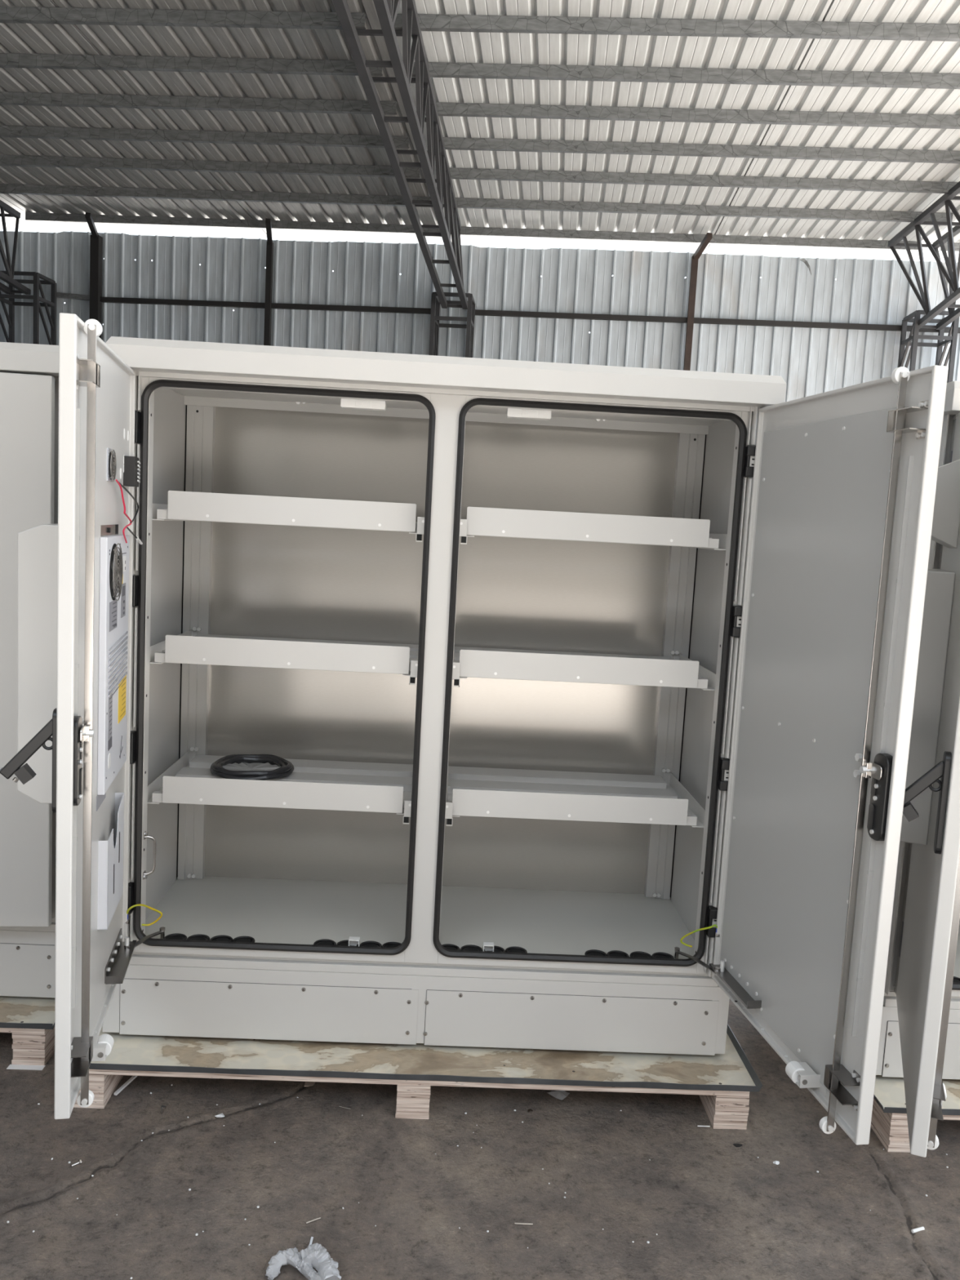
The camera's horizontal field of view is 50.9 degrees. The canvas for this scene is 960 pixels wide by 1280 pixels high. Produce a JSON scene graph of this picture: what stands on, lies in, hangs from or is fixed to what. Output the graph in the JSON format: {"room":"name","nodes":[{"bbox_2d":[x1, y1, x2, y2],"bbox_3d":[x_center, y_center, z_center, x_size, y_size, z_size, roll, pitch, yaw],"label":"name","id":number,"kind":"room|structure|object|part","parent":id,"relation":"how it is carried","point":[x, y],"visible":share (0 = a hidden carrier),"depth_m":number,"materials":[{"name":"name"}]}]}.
{"room":"factory warehouse","nodes":[
{"label":"factory warehouse","id":0,"kind":"room"},
{"bbox_2d":[0,999,959,1279],"bbox_3d":[-2.681,0.779,6.184,19.200,0.015,13.600,3,6,-2],"label":"floor","id":1,"kind":"structure","parent":0,"point":[717,1210],"depth_m":2.47,"materials":[{"name":"concrete"}]},
{"bbox_2d":[6,1064,45,1070],"bbox_3d":[-1.298,1.221,2.884,0.100,0.001,0.024,3,6,-2],"label":"paper scrap","id":2,"kind":"object","parent":1,"relation":"on","point":[11,1066],"visible":1,"depth_m":2.88,"materials":[{"name":"white paper"}]},
{"bbox_2d":[0,1026,54,1065],"bbox_3d":[-2.174,1.075,3.275,1.833,0.113,0.836,3,6,-2],"label":"wooden pallet","id":3,"kind":"object","parent":1,"relation":"on","point":[30,1046],"visible":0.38,"depth_m":2.89,"materials":[{"name":"brown wood"}]},
{"bbox_2d":[0,995,54,1029],"bbox_3d":[-2.170,1.008,3.274,1.896,0.021,0.863,3,6,-2],"label":"wooden board","id":4,"kind":"object","parent":3,"relation":"on","point":[17,1012],"visible":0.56,"depth_m":2.96,"materials":[{"name":"beige wood"}]},
{"bbox_2d":[0,342,58,997],"bbox_3d":[-2.073,0.064,3.109,1.774,1.909,0.862,3,6,-2],"label":"tall cabinet","id":5,"kind":"object","parent":4,"relation":"on","point":[29,372],"visible":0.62,"depth_m":2.85,"materials":[{"name":"white metal"}]},
{"bbox_3d":[-2.114,0.778,3.280,1.700,0.037,0.601,3,6,-2],"label":"sill","id":6,"kind":"part","parent":5,"relation":"part of","materials":[{"name":"white metal"}]},
{"bbox_2d":[71,1159,81,1166],"bbox_3d":[-0.989,1.282,2.471,0.012,0.011,0.024,9,9,43],"label":"screw","id":7,"kind":"object","parent":1,"relation":"on","point":[79,1162],"visible":1,"depth_m":2.47,"materials":[{"name":"silver metal"}]},
{"bbox_2d":[114,1075,137,1095],"bbox_3d":[-0.964,1.230,2.917,0.008,0.006,0.310,5,7,13],"label":"wood lath","id":8,"kind":"object","parent":1,"relation":"on","point":[128,1082],"visible":0.36,"depth_m":2.81,"materials":[{"name":"white wood"}]},
{"bbox_2d":[160,1105,166,1114],"bbox_3d":[-0.848,1.257,2.702,0.015,0.022,0.015,3,6,-2],"label":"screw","id":9,"kind":"object","parent":1,"relation":"on","point":[162,1107],"visible":1,"depth_m":2.70,"materials":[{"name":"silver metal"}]},
{"bbox_2d":[214,1113,224,1117],"bbox_3d":[-0.694,1.271,2.697,0.022,0.005,0.023,8,8,37],"label":"paper scrap","id":10,"kind":"object","parent":1,"relation":"on","point":[221,1115],"visible":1,"depth_m":2.69,"materials":[{"name":"white paper"}]},
{"bbox_2d":[265,1236,341,1279],"bbox_3d":[-0.372,1.326,2.147,0.161,0.054,0.090,3,6,-2],"label":"plastic bag","id":11,"kind":"object","parent":1,"relation":"on","point":[315,1255],"visible":1,"depth_m":2.15,"materials":[{"name":"grey plastic"}]},
{"bbox_2d":[304,1081,315,1086],"bbox_3d":[-0.485,1.265,2.875,0.028,0.004,0.024,3,6,-2],"label":"chip","id":12,"kind":"object","parent":1,"relation":"on","point":[307,1083],"visible":0.79,"depth_m":2.87,"materials":[{"name":"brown wood"}]},
{"bbox_2d":[305,1217,320,1223],"bbox_3d":[-0.383,1.332,2.316,0.036,0.004,0.004,-1,8,-33],"label":"pin","id":13,"kind":"object","parent":1,"relation":"on","point":[317,1218],"visible":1,"depth_m":2.31,"materials":[{"name":"silver metal"}]},
{"bbox_2d":[73,1069,749,1129],"bbox_3d":[-0.191,1.195,3.145,1.833,0.113,0.836,3,6,-2],"label":"wooden pallet","id":14,"kind":"object","parent":1,"relation":"on","point":[725,1109],"visible":0.22,"depth_m":2.73,"materials":[{"name":"brown wood"}]},
{"bbox_2d":[88,1023,762,1092],"bbox_3d":[-0.188,1.128,3.144,1.895,0.020,0.863,3,6,-2],"label":"wooden board","id":15,"kind":"object","parent":14,"relation":"on","point":[732,1070],"visible":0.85,"depth_m":2.81,"materials":[{"name":"beige wood"}]},
{"bbox_2d":[0,312,948,1145],"bbox_3d":[-0.130,0.215,2.687,1.935,1.909,1.448,3,6,-2],"label":"tall cabinet","id":16,"kind":"object","parent":15,"relation":"on","point":[588,691],"depth_m":2.84,"materials":[{"name":"white metal"}]},
{"bbox_3d":[-0.876,0.211,1.967,0.112,0.121,0.013,2,7,-11],"label":"handle lever","id":17,"kind":"part","parent":16,"relation":"part of","materials":[{"name":"black plastic"}]},
{"bbox_2d":[17,523,57,804],"bbox_3d":[-0.981,0.038,2.411,0.152,0.627,0.347,2,7,-11],"label":"panel","id":18,"kind":"object","parent":16,"relation":"attached to","point":[37,546],"depth_m":2.23,"materials":[{"name":"white metal"}]},
{"bbox_3d":[-0.829,0.236,1.979,0.013,0.207,0.040,2,7,-11],"label":"handle plate","id":19,"kind":"part","parent":16,"relation":"part of","materials":[{"name":"black plastic"}]},
{"bbox_3d":[-0.781,0.188,1.993,0.012,0.035,0.052,2,7,-11],"label":"cam lever","id":20,"kind":"part","parent":16,"relation":"part of","materials":[{"name":"silver metal"}]},
{"bbox_3d":[-0.785,0.183,2.021,0.016,1.587,0.004,2,7,-11],"label":"lock rod","id":21,"kind":"part","parent":16,"relation":"part of","materials":[{"name":"silver metal"}]},
{"bbox_3d":[-0.871,0.135,2.313,0.030,1.574,0.772,2,7,-11],"label":"door","id":22,"kind":"part","parent":16,"relation":"part of","materials":[{"name":"white metal"}]},
{"bbox_2d":[107,697,111,751],"bbox_3d":[-0.858,0.188,2.343,0.001,0.131,0.052,2,7,-12],"label":"print","id":23,"kind":"object","parent":16,"relation":"on","point":[109,744],"depth_m":2.35},
{"bbox_3d":[-0.854,-0.404,2.331,0.003,0.074,0.085,2,7,-11],"label":"fan plate","id":24,"kind":"part","parent":16,"relation":"part of","materials":[{"name":"silver metal"}]},
{"bbox_2d":[111,601,116,627],"bbox_3d":[-0.853,-0.059,2.355,0.001,0.058,0.074,2,7,-11],"label":"print","id":25,"kind":"object","parent":16,"relation":"attached to","point":[115,624],"depth_m":2.36},
{"bbox_3d":[-0.847,-0.156,2.341,0.003,0.121,0.122,2,7,-11],"label":"fan blade","id":26,"kind":"part","parent":16,"relation":"part of","materials":[{"name":"black plastic"}]},
{"bbox_2d":[120,677,125,717],"bbox_3d":[-0.893,0.143,2.525,0.001,0.088,0.080,2,7,-11],"label":"print","id":27,"kind":"object","parent":16,"relation":"attached to","point":[125,677],"depth_m":2.54},
{"bbox_3d":[-0.878,-0.098,2.485,0.001,0.082,0.070,2,7,-11],"label":"control panel","id":28,"kind":"part","parent":16,"relation":"part of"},
{"bbox_3d":[-0.871,-0.186,2.465,0.002,0.038,0.070,2,7,-11],"label":"socket plate","id":29,"kind":"part","parent":16,"relation":"part of","materials":[{"name":"white plastic"}]},
{"bbox_2d":[122,585,125,614],"bbox_3d":[-0.877,-0.098,2.485,0.001,0.070,0.046,2,7,-11],"label":"print","id":30,"kind":"object","parent":16,"relation":"attached to","point":[123,587],"depth_m":2.48},
{"bbox_3d":[-0.956,0.038,2.998,0.002,1.580,0.500,3,6,-2],"label":"panel","id":31,"kind":"part","parent":16,"relation":"part of","materials":[{"name":"grey metal"}]},
{"bbox_3d":[-0.914,0.010,3.262,0.089,1.578,0.028,-1,7,-29],"label":"post","id":32,"kind":"part","parent":16,"relation":"part of","materials":[{"name":"grey metal"}]},
{"bbox_3d":[-0.701,0.391,3.101,0.254,0.034,0.253,3,6,-2],"label":"cable coil","id":33,"kind":"part","parent":16,"relation":"part of","materials":[{"name":"black rubber"}]},
{"bbox_2d":[147,751,413,814],"bbox_3d":[-0.576,0.429,3.080,0.743,0.045,0.468,3,6,-2],"label":"shelf","id":34,"kind":"object","parent":16,"relation":"attached to","point":[192,763],"depth_m":2.85,"materials":[{"name":"white metal"}]},
{"bbox_2d":[149,629,418,675],"bbox_3d":[-0.554,0.034,3.036,0.743,0.045,0.468,3,6,-2],"label":"shelf","id":35,"kind":"object","parent":16,"relation":"attached to","point":[164,651],"depth_m":2.80,"materials":[{"name":"white metal"}]},
{"bbox_2d":[151,503,417,533],"bbox_3d":[-0.533,-0.358,2.992,0.743,0.045,0.468,3,6,-2],"label":"shelf","id":36,"kind":"object","parent":16,"relation":"attached to","point":[202,515],"depth_m":2.76,"materials":[{"name":"white metal"}]},
{"bbox_2d":[340,398,386,410],"bbox_3d":[-0.315,-0.638,2.736,0.121,0.024,0.035,3,6,-2],"label":"lamp","id":37,"kind":"object","parent":16,"relation":"attached to","point":[358,404],"depth_m":2.72,"materials":[{"name":"white plastic"}]},
{"bbox_3d":[-0.177,0.896,3.149,1.700,0.037,0.601,3,6,-2],"label":"sill","id":38,"kind":"part","parent":16,"relation":"part of","materials":[{"name":"white metal"}]},
{"bbox_3d":[-0.126,0.121,2.783,1.630,1.590,0.046,3,6,-2],"label":"frame","id":39,"kind":"part","parent":16,"relation":"part of","materials":[{"name":"white metal"}]},
{"bbox_3d":[-0.141,0.045,3.322,1.668,1.590,0.003,3,6,-2],"label":"panel","id":40,"kind":"part","parent":16,"relation":"part of","materials":[{"name":"silver metal"}]},
{"bbox_3d":[-0.083,-0.655,2.665,1.660,0.012,0.016,3,6,-2],"label":"drip rail","id":41,"kind":"part","parent":16,"relation":"part of","materials":[{"name":"white metal"}]},
{"bbox_2d":[506,408,551,420],"bbox_3d":[0.133,-0.616,2.751,0.120,0.024,0.035,3,6,-2],"label":"lamp","id":42,"kind":"object","parent":16,"relation":"attached to","point":[515,413],"depth_m":2.73,"materials":[{"name":"white plastic"}]},
{"bbox_2d":[446,765,705,827],"bbox_3d":[0.267,0.471,3.110,0.749,0.045,0.468,3,6,-2],"label":"shelf","id":43,"kind":"object","parent":16,"relation":"attached to","point":[664,784],"depth_m":3.08,"materials":[{"name":"white metal"}]},
{"bbox_2d":[453,642,715,690],"bbox_3d":[0.288,0.076,3.065,0.749,0.045,0.468,3,6,-2],"label":"shelf","id":44,"kind":"object","parent":16,"relation":"attached to","point":[702,677],"depth_m":2.83,"materials":[{"name":"white metal"}]},
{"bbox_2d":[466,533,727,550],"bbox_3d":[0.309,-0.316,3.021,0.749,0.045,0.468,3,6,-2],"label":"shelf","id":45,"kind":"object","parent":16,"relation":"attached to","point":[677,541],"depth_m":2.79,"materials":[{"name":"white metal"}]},
{"bbox_3d":[0.635,0.087,3.316,0.089,1.578,0.028,6,7,25],"label":"post","id":46,"kind":"part","parent":16,"relation":"part of","materials":[{"name":"grey metal"}]},
{"bbox_3d":[0.691,0.119,3.055,0.002,1.580,0.500,3,6,-2],"label":"panel","id":47,"kind":"part","parent":16,"relation":"part of","materials":[{"name":"grey metal"}]},
{"bbox_3d":[0.757,0.224,2.410,0.005,1.472,0.638,2,7,-10],"label":"liner panel","id":48,"kind":"part","parent":16,"relation":"part of","materials":[{"name":"grey metal"}]},
{"bbox_3d":[0.769,0.216,2.373,0.030,1.574,0.772,2,7,-10],"label":"door","id":49,"kind":"part","parent":16,"relation":"part of","materials":[{"name":"white metal"}]},
{"bbox_3d":[0.790,0.262,2.068,0.016,1.587,0.004,2,7,-10],"label":"lock rod","id":50,"kind":"part","parent":16,"relation":"part of","materials":[{"name":"silver metal"}]},
{"bbox_3d":[0.796,0.267,2.041,0.012,0.035,0.052,2,7,-10],"label":"cam lever","id":51,"kind":"part","parent":16,"relation":"part of","materials":[{"name":"silver metal"}]},
{"bbox_2d":[428,292,475,357],"bbox_3d":[-0.433,-2.022,12.572,0.490,4.366,0.490,4,6,4],"label":"lattice column","id":52,"kind":"structure","parent":1,"relation":"on","point":[435,317],"depth_m":12.16,"materials":[{"name":"black metal"}]},
{"bbox_2d":[332,0,467,309],"bbox_3d":[-0.694,-4.173,8.703,0.759,1.098,6.890,4,6,4],"label":"roof truss","id":53,"kind":"object","parent":52,"relation":"on","point":[449,224],"visible":1,"depth_m":8.04,"materials":[{"name":"black metal"}]},
{"bbox_2d":[0,6,366,29],"bbox_3d":[-3.478,-4.753,7.675,5.280,0.095,0.051,3,6,4],"label":"roof purlin","id":54,"kind":"structure","parent":53,"relation":"on","point":[18,15],"depth_m":7.57,"materials":[{"name":"grey metal"}]},
{"bbox_2d":[0,53,382,75],"bbox_3d":[-3.423,-4.819,8.410,5.280,0.095,0.051,3,6,4],"label":"roof purlin","id":55,"kind":"structure","parent":53,"relation":"on","point":[98,62],"depth_m":8.32,"materials":[{"name":"grey metal"}]},
{"bbox_2d":[0,91,397,115],"bbox_3d":[-3.368,-4.885,9.145,5.280,0.095,0.051,3,6,4],"label":"roof purlin","id":56,"kind":"structure","parent":53,"relation":"on","point":[33,99],"depth_m":9.07,"materials":[{"name":"grey metal"}]},
{"bbox_2d":[0,125,409,148],"bbox_3d":[-3.311,-4.953,9.900,5.280,0.095,0.051,3,6,4],"label":"roof purlin","id":57,"kind":"structure","parent":53,"relation":"on","point":[11,131],"depth_m":9.84,"materials":[{"name":"grey metal"}]},
{"bbox_2d":[0,155,420,177],"bbox_3d":[-3.253,-5.022,10.675,5.280,0.095,0.051,3,6,4],"label":"roof purlin","id":58,"kind":"structure","parent":53,"relation":"on","point":[5,160],"depth_m":10.63,"materials":[{"name":"grey metal"}]},
{"bbox_2d":[0,183,431,206],"bbox_3d":[-3.186,-5.103,11.569,5.280,0.095,0.051,3,6,4],"label":"roof purlin","id":59,"kind":"structure","parent":53,"relation":"on","point":[37,189],"depth_m":11.54,"materials":[{"name":"grey metal"}]},
{"bbox_2d":[393,13,959,41],"bbox_3d":[2.098,-4.411,7.288,5.520,0.095,0.051,3,6,4],"label":"roof purlin","id":60,"kind":"structure","parent":53,"relation":"on","point":[428,22],"depth_m":7.31,"materials":[{"name":"grey metal"}]},
{"bbox_2d":[411,62,959,88],"bbox_3d":[2.153,-4.478,8.023,5.520,0.095,0.051,3,6,4],"label":"roof purlin","id":61,"kind":"structure","parent":53,"relation":"on","point":[437,69],"depth_m":8.03,"materials":[{"name":"grey metal"}]},
{"bbox_3d":[-0.669,-2.002,12.370,0.050,4.346,0.050,4,6,4],"label":"post","id":62,"kind":"part","parent":52,"relation":"part of","materials":[{"name":"black metal"}]},
{"bbox_3d":[-0.636,-2.050,12.806,0.050,4.346,0.050,4,6,4],"label":"post","id":63,"kind":"part","parent":52,"relation":"part of","materials":[{"name":"black metal"}]},
{"bbox_3d":[-0.231,-1.976,12.339,0.050,4.346,0.050,3,6,4],"label":"post","id":64,"kind":"part","parent":52,"relation":"part of","materials":[{"name":"black metal"}]},
{"bbox_3d":[-0.198,-2.023,12.775,0.050,4.346,0.050,4,6,4],"label":"post","id":65,"kind":"part","parent":52,"relation":"part of","materials":[{"name":"black metal"}]},
{"bbox_2d":[514,1222,533,1225],"bbox_3d":[0.102,1.355,2.342,0.042,0.004,0.004,3,6,-1],"label":"pin","id":66,"kind":"object","parent":1,"relation":"on","point":[526,1224],"visible":1,"depth_m":2.34,"materials":[{"name":"silver metal"}]},
{"bbox_2d":[546,1089,569,1100],"bbox_3d":[0.226,1.295,2.885,0.052,0.014,0.051,8,8,35],"label":"plastic film","id":67,"kind":"object","parent":1,"relation":"on","point":[561,1095],"visible":0.8,"depth_m":2.88,"materials":[{"name":"grey plastic"}]},
{"bbox_2d":[683,232,712,370],"bbox_3d":[2.519,-2.244,12.364,0.088,5.164,0.515,2,6,-7],"label":"wall post","id":68,"kind":"object","parent":1,"relation":"on","point":[694,267],"visible":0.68,"depth_m":12.33,"materials":[{"name":"black metal"}]},
{"bbox_3d":[2.491,-2.190,12.583,0.075,5.006,0.075,3,6,4],"label":"post","id":69,"kind":"part","parent":68,"relation":"part of","materials":[{"name":"black metal"}]},
{"bbox_2d":[732,1143,742,1146],"bbox_3d":[0.688,1.347,2.692,0.026,0.004,0.016,2,7,-10],"label":"chip","id":70,"kind":"object","parent":1,"relation":"on","point":[734,1144],"visible":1,"depth_m":2.69,"materials":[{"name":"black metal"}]},
{"bbox_2d":[773,1160,779,1164],"bbox_3d":[0.770,1.358,2.623,0.018,0.006,0.013,3,6,-2],"label":"paper scrap","id":71,"kind":"object","parent":1,"relation":"on","point":[776,1162],"visible":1,"depth_m":2.62,"materials":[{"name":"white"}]},
{"bbox_2d":[870,1098,959,1152],"bbox_3d":[1.998,1.312,3.141,1.833,0.113,0.836,3,6,-2],"label":"wooden pallet","id":72,"kind":"object","parent":1,"relation":"on","point":[891,1129],"visible":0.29,"depth_m":2.70,"materials":[{"name":"brown wood"}]},
{"bbox_2d":[873,1075,959,1115],"bbox_3d":[2.000,1.245,3.140,1.895,0.021,0.863,3,6,-2],"label":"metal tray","id":73,"kind":"object","parent":72,"relation":"on","point":[889,1091],"visible":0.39,"depth_m":2.77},
{"bbox_2d":[875,380,959,1157],"bbox_3d":[1.925,0.323,2.699,2.246,1.909,1.485,3,6,-2],"label":"tall cabinet","id":74,"kind":"object","parent":73,"relation":"on","point":[919,1040],"visible":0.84,"depth_m":2.27,"materials":[{"name":"grey metal"}]},
{"bbox_3d":[1.970,1.012,3.139,1.700,0.037,0.601,3,6,-2],"label":"sill","id":75,"kind":"part","parent":74,"relation":"part of","materials":[{"name":"white metal"}]},
{"bbox_3d":[0.881,0.298,2.032,0.113,0.121,0.013,5,7,20],"label":"handle lever","id":76,"kind":"part","parent":74,"relation":"part of","materials":[{"name":"black plastic"}]},
{"bbox_2d":[899,568,955,844],"bbox_3d":[1.032,0.139,2.469,0.152,0.627,0.347,5,7,20],"label":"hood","id":77,"kind":"object","parent":74,"relation":"attached to","point":[940,583],"depth_m":2.29,"materials":[{"name":"grey metal"}]},
{"bbox_3d":[0.926,0.325,2.018,0.013,0.207,0.040,5,7,20],"label":"handle plate","id":78,"kind":"part","parent":74,"relation":"part of","materials":[{"name":"black plastic"}]},
{"bbox_3d":[0.988,0.277,2.031,0.016,1.587,0.004,5,7,20],"label":"lock rod","id":79,"kind":"part","parent":74,"relation":"part of","materials":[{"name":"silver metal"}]},
{"bbox_2d":[930,458,959,548],"bbox_3d":[1.083,-0.319,2.363,0.065,0.204,0.200,5,7,20],"label":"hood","id":80,"kind":"object","parent":74,"relation":"attached to","point":[945,529],"depth_m":2.27,"materials":[{"name":"white metal"}]},
{"bbox_3d":[2.021,0.237,2.773,1.630,1.590,0.046,3,6,-2],"label":"frame","id":81,"kind":"part","parent":74,"relation":"part of","materials":[{"name":"white metal"}]},
{"bbox_2d":[911,1226,924,1233],"bbox_3d":[1.038,1.398,2.392,0.034,0.008,0.008,0,7,-22],"label":"tube piece","id":82,"kind":"object","parent":1,"relation":"on","point":[917,1229],"visible":1,"depth_m":2.39,"materials":[{"name":"white plastic"}]},
{"bbox_2d":[897,310,959,382],"bbox_3d":[5.213,-1.677,12.180,0.490,4.366,0.490,4,6,4],"label":"lattice column","id":83,"kind":"structure","parent":1,"relation":"on","point":[943,340],"depth_m":11.84,"materials":[{"name":"black metal"}]},
{"bbox_3d":[5.010,-1.704,12.414,0.050,4.346,0.050,4,6,4],"label":"post","id":84,"kind":"part","parent":83,"relation":"part of","materials":[{"name":"metal"}]},
{"bbox_3d":[4.977,-1.657,11.978,0.050,4.346,0.050,3,6,4],"label":"post","id":85,"kind":"part","parent":83,"relation":"part of","materials":[{"name":"grey metal"}]},
{"bbox_2d":[887,181,959,329],"bbox_3d":[4.946,-3.971,9.858,0.702,1.051,3.992,4,6,4],"label":"roof truss","id":86,"kind":"object","parent":83,"relation":"on","point":[953,277],"visible":0.96,"depth_m":11.10,"materials":[{"name":"black metal"}]},
{"bbox_2d":[425,102,959,128],"bbox_3d":[2.208,-4.544,8.758,5.520,0.095,0.051,3,6,4],"label":"roof purlin","id":87,"kind":"structure","parent":86,"relation":"on","point":[455,109],"depth_m":8.76,"materials":[{"name":"grey metal"}]},
{"bbox_2d":[443,137,959,164],"bbox_3d":[2.265,-4.612,9.513,5.520,0.095,0.051,3,6,4],"label":"roof purlin","id":88,"kind":"structure","parent":86,"relation":"on","point":[451,143],"depth_m":9.50,"materials":[{"name":"grey metal"}]},
{"bbox_2d":[455,197,952,222],"bbox_3d":[2.390,-4.762,11.182,5.520,0.095,0.051,3,6,4],"label":"roof purlin","id":89,"kind":"structure","parent":86,"relation":"on","point":[478,203],"depth_m":11.16,"materials":[{"name":"grey metal"}]},
{"bbox_2d":[448,167,959,194],"bbox_3d":[2.323,-4.681,10.288,5.520,0.095,0.051,3,6,4],"label":"roof purlin","id":90,"kind":"structure","parent":86,"relation":"on","point":[847,184],"depth_m":10.27,"materials":[{"name":"grey metal"}]},
{"bbox_3d":[5.448,-1.677,12.384,0.050,4.346,0.050,4,6,4],"label":"post","id":91,"kind":"part","parent":83,"relation":"part of","materials":[{"name":"grey metal"}]},
{"bbox_3d":[5.415,-1.630,11.947,0.050,4.346,0.050,3,6,4],"label":"post","id":92,"kind":"part","parent":83,"relation":"part of","materials":[{"name":"metal"}]},
{"bbox_2d":[0,231,959,401],"bbox_3d":[-2.206,-2.523,12.992,16.550,5.077,0.028,3,6,4],"label":"wall","id":93,"kind":"structure","parent":0,"point":[811,362],"depth_m":12.62,"materials":[{"name":"grey metal"}]},
{"bbox_2d":[56,292,89,300],"bbox_3d":[-5.196,-4.409,12.957,0.473,0.080,0.050,3,6,4],"label":"wall rail","id":94,"kind":"object","parent":93,"relation":"attached to","point":[64,295],"visible":1,"depth_m":12.94,"materials":[{"name":"black metal"}]},
{"bbox_2d":[100,297,264,308],"bbox_3d":[-3.803,-4.301,12.863,2.230,0.065,0.052,4,6,4],"label":"wall rail","id":95,"kind":"object","parent":93,"relation":"attached to","point":[104,300],"visible":1,"depth_m":12.84,"materials":[{"name":"black metal"}]},
{"bbox_2d":[271,302,431,314],"bbox_3d":[-1.597,-4.174,12.709,2.120,0.070,0.050,3,6,4],"label":"wall rail","id":96,"kind":"object","parent":93,"relation":"attached to","point":[273,305],"visible":1,"depth_m":12.69,"materials":[{"name":"black metal"}]},
{"bbox_2d":[475,309,687,323],"bbox_3d":[1.222,-4.014,12.512,2.660,0.065,0.050,3,6,4],"label":"wall rail","id":97,"kind":"object","parent":93,"relation":"attached to","point":[477,312],"visible":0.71,"depth_m":12.49,"materials":[{"name":"black metal"}]},
{"bbox_2d":[800,258,811,275],"bbox_3d":[3.933,-4.517,12.200,0.154,0.210,0.058,7,7,31],"label":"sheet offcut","id":98,"kind":"object","parent":93,"relation":"attached to","point":[804,260],"visible":1,"depth_m":12.18,"materials":[{"name":"grey metal"}]},
{"bbox_2d":[693,317,959,333],"bbox_3d":[4.299,-3.831,12.298,3.360,0.065,0.050,3,6,4],"label":"wall rail","id":99,"kind":"object","parent":93,"relation":"attached to","point":[696,320],"visible":1,"depth_m":12.30,"materials":[{"name":"black metal"}]},
{"bbox_2d":[0,0,959,260],"bbox_3d":[-2.568,-4.666,5.890,16.550,0.432,14.700,4,6,4],"label":"ceiling","id":100,"kind":"structure","parent":0,"point":[519,48],"depth_m":9.27,"materials":[{"name":"grey metal"}]},
{"bbox_2d":[25,212,439,234],"bbox_3d":[-3.110,-5.194,12.582,5.280,0.095,0.051,3,6,4],"label":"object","id":101,"kind":"structure","parent":100,"relation":"attached to","point":[29,216],"depth_m":12.57,"materials":[{"name":"white metal"}]},
{"bbox_2d":[460,226,918,250],"bbox_3d":[2.466,-4.853,12.195,5.520,0.095,0.051,3,6,4],"label":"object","id":102,"kind":"structure","parent":100,"relation":"attached to","point":[464,231],"depth_m":12.18,"materials":[{"name":"white metal"}]},
{"bbox_2d":[938,242,959,252],"bbox_3d":[6.708,-4.593,11.901,2.500,0.095,0.050,3,6,4],"label":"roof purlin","id":103,"kind":"structure","parent":100,"relation":"attached to","point":[957,245],"depth_m":11.95,"materials":[{"name":"grey metal"}]},
{"label":"outside","id":104,"kind":"structure","parent":0,"visible":0},
{"bbox_3d":[-0.189,1.326,2.896,120.000,0.058,120.000,3,6,-2],"label":"ground","id":105,"kind":"structure","parent":104,"visible":0},
{"bbox_2d":[0,271,57,345],"bbox_3d":[-5.858,-2.384,12.945,0.610,4.426,0.490,4,6,4],"label":"lattice column","id":106,"kind":"structure","parent":105,"relation":"on","point":[37,282],"depth_m":12.81,"materials":[{"name":"black metal"}]},
{"bbox_3d":[-6.121,-2.415,13.183,0.050,4.406,0.050,4,6,4],"label":"post","id":107,"kind":"part","parent":106,"relation":"part of","materials":[{"name":"black metal"}]},
{"bbox_2d":[0,200,31,294],"bbox_3d":[-6.087,-4.646,10.624,0.702,1.051,3.992,3,6,4],"label":"roof truss","id":108,"kind":"object","parent":106,"relation":"on","point":[10,268],"visible":0.98,"depth_m":12.24,"materials":[{"name":"black metal"}]},
{"bbox_3d":[-5.596,-2.334,12.709,0.050,4.406,0.050,4,6,4],"label":"post","id":109,"kind":"part","parent":106,"relation":"part of","materials":[{"name":"black metal"}]},
{"bbox_3d":[-5.563,-2.381,13.145,0.050,4.406,0.050,3,6,4],"label":"post","id":110,"kind":"part","parent":106,"relation":"part of","materials":[{"name":"black metal"}]},
{"bbox_2d":[84,212,102,338],"bbox_3d":[-4.988,-2.704,12.892,0.125,5.164,0.534,3,6,-5],"label":"wall post","id":111,"kind":"object","parent":105,"relation":"on","point":[95,241],"visible":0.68,"depth_m":12.83,"materials":[{"name":"black metal"}]},
{"bbox_3d":[-5.007,-2.649,13.104,0.110,5.006,0.110,3,6,4],"label":"post","id":112,"kind":"part","parent":111,"relation":"part of","materials":[{"name":"black metal"}]},
{"bbox_2d":[263,217,273,346],"bbox_3d":[-2.737,-2.565,12.727,0.082,5.164,0.512,2,6,-7],"label":"wall post","id":113,"kind":"object","parent":105,"relation":"on","point":[269,246],"visible":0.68,"depth_m":12.70,"materials":[{"name":"black metal"}]}
]}

